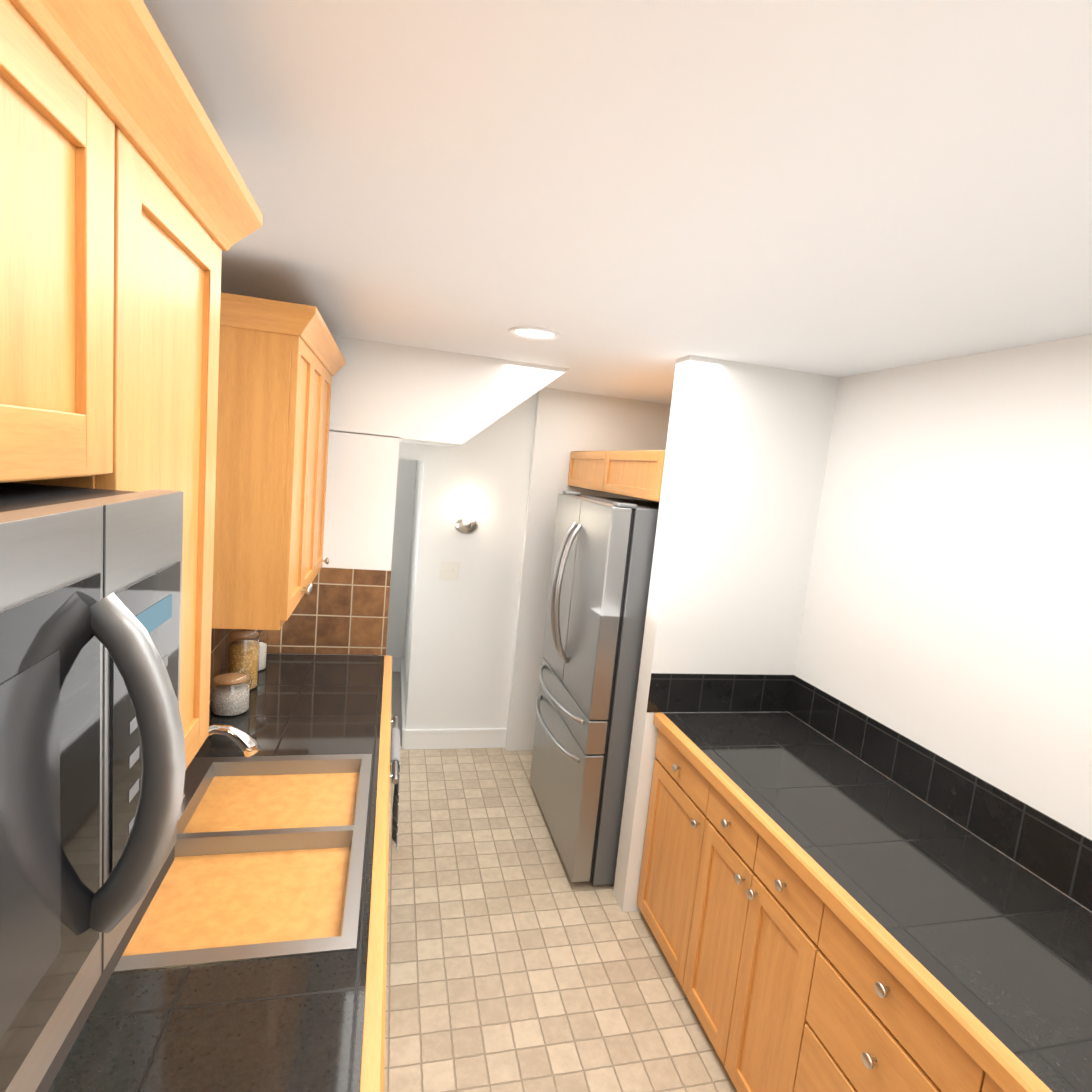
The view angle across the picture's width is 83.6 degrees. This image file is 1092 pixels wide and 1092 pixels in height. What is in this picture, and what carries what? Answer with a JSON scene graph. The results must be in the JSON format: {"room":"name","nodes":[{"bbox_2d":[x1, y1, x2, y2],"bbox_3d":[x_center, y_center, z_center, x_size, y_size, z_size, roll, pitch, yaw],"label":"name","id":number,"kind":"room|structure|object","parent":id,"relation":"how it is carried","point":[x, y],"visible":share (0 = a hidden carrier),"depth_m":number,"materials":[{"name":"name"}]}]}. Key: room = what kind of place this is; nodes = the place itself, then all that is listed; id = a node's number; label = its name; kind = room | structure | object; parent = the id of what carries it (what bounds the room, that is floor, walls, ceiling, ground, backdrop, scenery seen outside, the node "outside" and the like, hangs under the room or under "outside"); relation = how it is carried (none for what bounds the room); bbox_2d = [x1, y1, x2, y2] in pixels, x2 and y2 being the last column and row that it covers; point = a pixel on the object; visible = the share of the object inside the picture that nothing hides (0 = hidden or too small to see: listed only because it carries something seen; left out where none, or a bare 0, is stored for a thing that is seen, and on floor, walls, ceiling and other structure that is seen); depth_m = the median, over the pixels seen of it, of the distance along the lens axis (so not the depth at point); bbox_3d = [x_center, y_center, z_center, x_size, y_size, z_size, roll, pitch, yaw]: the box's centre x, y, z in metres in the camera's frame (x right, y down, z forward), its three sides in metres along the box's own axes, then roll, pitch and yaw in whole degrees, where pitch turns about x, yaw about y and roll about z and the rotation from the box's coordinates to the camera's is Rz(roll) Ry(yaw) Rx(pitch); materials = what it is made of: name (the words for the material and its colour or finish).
{"room":"kitchen","nodes":[
{"label":"kitchen","id":0,"kind":"room"},
{"bbox_2d":[384,672,736,1091],"bbox_3d":[-0.026,1.720,2.028,2.700,0.102,7.550,4,7,-14],"label":"floor","id":1,"kind":"structure","parent":0,"point":[517,960],"depth_m":2.38,"materials":[{"name":"tile"}]},
{"bbox_2d":[48,654,391,1091],"bbox_3d":[-0.692,1.093,1.294,0.660,1.199,3.448,4,7,-14],"label":"countertop","id":2,"kind":"structure","parent":1,"relation":"on","point":[253,958],"depth_m":1.31,"materials":[{"name":"black tile"}]},
{"bbox_2d":[48,753,371,1021],"bbox_3d":[-0.749,0.803,1.546,0.556,0.167,0.816,4,7,-14],"label":"sink","id":3,"kind":"object","parent":2,"relation":"in","point":[271,863],"depth_m":1.47,"materials":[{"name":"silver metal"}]},
{"bbox_2d":[211,667,251,716],"bbox_3d":[-1.136,0.526,2.210,0.133,0.146,0.128,4,7,-14],"label":"jar","id":4,"kind":"object","parent":2,"relation":"on","point":[230,694],"visible":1,"depth_m":2.18,"materials":[{"name":"clear glass"}]},
{"bbox_2d":[228,629,260,689],"bbox_3d":[-1.195,0.444,2.423,0.117,0.243,0.112,4,7,-14],"label":"pasta jar","id":5,"kind":"object","parent":2,"relation":"on","point":[243,654],"visible":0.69,"depth_m":2.39,"materials":[{"name":"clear glass"}]},
{"bbox_2d":[242,629,267,670],"bbox_3d":[-1.250,0.392,2.630,0.109,0.283,0.104,4,7,-14],"label":"jar","id":6,"kind":"object","parent":2,"relation":"on","point":[262,655],"visible":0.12,"depth_m":2.62,"materials":[{"name":"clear glass"}]},
{"bbox_2d":[390,716,398,783],"bbox_3d":[-0.927,1.109,2.303,0.676,0.868,0.588,4,7,-14],"label":"dishwasher","id":7,"kind":"object","parent":1,"relation":"on","point":[394,777],"visible":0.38,"depth_m":2.16,"materials":[{"name":"metal"}]},
{"bbox_2d":[389,727,399,851],"bbox_3d":[-0.588,0.933,2.365,0.055,0.368,0.277,4,7,-14],"label":"towel","id":8,"kind":"object","parent":7,"relation":"hanging from","point":[395,745],"visible":0.67,"depth_m":2.29,"materials":[{"name":"white fabric"}]},
{"bbox_2d":[530,491,658,885],"bbox_3d":[0.453,0.659,3.216,0.939,1.790,0.910,4,7,-14],"label":"fridge","id":9,"kind":"object","parent":1,"relation":"on","point":[600,572],"visible":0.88,"depth_m":2.79,"materials":[{"name":"grey metal"}]},
{"bbox_2d":[637,712,1091,1091],"bbox_3d":[1.214,1.484,0.731,0.654,0.930,4.142,4,7,-14],"label":"base cabinet","id":10,"kind":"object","parent":1,"relation":"on","point":[820,912],"depth_m":1.67,"materials":[{"name":"brown wood"}]},
{"bbox_2d":[143,0,1091,403],"bbox_3d":[0.212,-0.748,1.713,2.700,0.100,7.550,4,7,-14],"label":"ceiling","id":11,"kind":"structure","parent":0,"point":[631,198],"depth_m":1.00,"materials":[{"name":"white paint"}]},
{"bbox_2d":[508,326,560,340],"bbox_3d":[-0.042,-0.788,2.275,0.196,0.010,0.196,4,7,-14],"label":"recessed light","id":12,"kind":"object","parent":11,"relation":"in","point":[533,333],"visible":0.98,"depth_m":2.27,"materials":[{"name":"white"}]},
{"bbox_2d":[210,334,1091,912],"bbox_3d":[0.093,0.487,1.871,2.700,2.400,7.550,4,7,-14],"label":"wall","id":13,"kind":"structure","parent":0,"point":[906,550],"depth_m":2.53,"materials":[{"name":"white paint"}]},
{"bbox_2d":[0,0,139,491],"bbox_3d":[-0.504,-0.236,0.205,0.326,0.429,0.788,4,7,-14],"label":"upper cabinet","id":14,"kind":"object","parent":13,"relation":"attached to","point":[130,211],"depth_m":0.54,"materials":[{"name":"brown wood"}]},
{"bbox_2d":[0,482,185,1091],"bbox_3d":[-0.479,0.201,0.278,0.460,0.434,0.779,4,7,-14],"label":"over-the-range microwave","id":15,"kind":"object","parent":14,"relation":"attached to","point":[92,761],"visible":1,"depth_m":0.47,"materials":[{"name":"grey metal"}]},
{"bbox_2d":[136,40,235,769],"bbox_3d":[-0.667,-0.075,0.802,0.326,0.929,0.382,4,7,-14],"label":"upper cabinet","id":16,"kind":"object","parent":13,"relation":"attached to","point":[188,203],"depth_m":0.84,"materials":[{"name":"brown wood"}]},
{"bbox_2d":[210,629,249,700],"bbox_3d":[-0.963,0.539,1.143,0.006,0.419,3.465,4,7,-14],"label":"backsplash","id":17,"kind":"structure","parent":13,"relation":"attached to","point":[220,638],"depth_m":2.36,"materials":[{"name":"brown tile"}]},
{"bbox_2d":[212,292,344,629],"bbox_3d":[-0.987,-0.286,2.209,0.374,0.946,1.026,4,7,-14],"label":"upper cabinet","id":18,"kind":"object","parent":13,"relation":"attached to","point":[281,363],"visible":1,"depth_m":1.79,"materials":[{"name":"brown wood"}]},
{"bbox_2d":[250,567,390,654],"bbox_3d":[-1.054,0.308,2.886,0.600,0.419,0.006,4,7,-14],"label":"backsplash","id":19,"kind":"structure","parent":13,"relation":"attached to","point":[340,611],"depth_m":2.90,"materials":[{"name":"brown tile"}]},
{"bbox_2d":[392,657,399,671],"bbox_3d":[-1.657,1.026,5.316,0.720,0.135,0.020,4,7,-14],"label":"baseboard","id":20,"kind":"structure","parent":13,"relation":"attached to","point":[395,660],"depth_m":5.40,"materials":[{"name":"white"}]},
{"bbox_2d":[399,657,406,749],"bbox_3d":[-1.105,1.157,4.701,0.020,0.135,1.500,4,7,-14],"label":"baseboard","id":21,"kind":"structure","parent":13,"relation":"attached to","point":[401,669],"depth_m":4.41,"materials":[{"name":"white paint"}]},
{"bbox_2d":[439,561,458,579],"bbox_3d":[-0.618,0.159,3.900,0.118,0.117,0.018,4,7,-14],"label":"light switch","id":22,"kind":"object","parent":13,"relation":"attached to","point":[448,570],"visible":1,"depth_m":3.90,"materials":[{"name":"white plastic"}]},
{"bbox_2d":[406,728,506,749],"bbox_3d":[-0.588,1.287,4.078,0.650,0.135,0.020,4,7,-14],"label":"baseboard","id":23,"kind":"structure","parent":13,"relation":"attached to","point":[462,738],"depth_m":4.07,"materials":[{"name":"white paint"}]},
{"bbox_2d":[455,500,477,533],"bbox_3d":[-0.488,-0.176,3.840,0.150,0.221,0.165,4,7,-14],"label":"sconce","id":24,"kind":"object","parent":13,"relation":"attached to","point":[466,523],"visible":0.98,"depth_m":3.79,"materials":[{"name":"silver metal"}]},
{"bbox_2d":[567,450,665,501],"bbox_3d":[0.648,-0.376,3.340,0.692,0.220,1.410,4,7,-14],"label":"upper cabinet","id":25,"kind":"object","parent":13,"relation":"attached to","point":[637,474],"visible":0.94,"depth_m":3.04,"materials":[{"name":"brown wood"}]},
{"bbox_2d":[647,673,793,711],"bbox_3d":[0.753,0.639,2.651,0.660,0.170,0.006,4,7,-14],"label":"backsplash","id":26,"kind":"structure","parent":13,"relation":"attached to","point":[668,692],"depth_m":2.65,"materials":[{"name":"black tile"}]},
{"bbox_2d":[786,675,1091,910],"bbox_3d":[1.592,0.965,0.724,0.006,0.170,4.200,4,7,-14],"label":"backsplash","id":27,"kind":"structure","parent":13,"relation":"attached to","point":[1061,856],"depth_m":1.91,"materials":[{"name":"black tile"}]}
]}

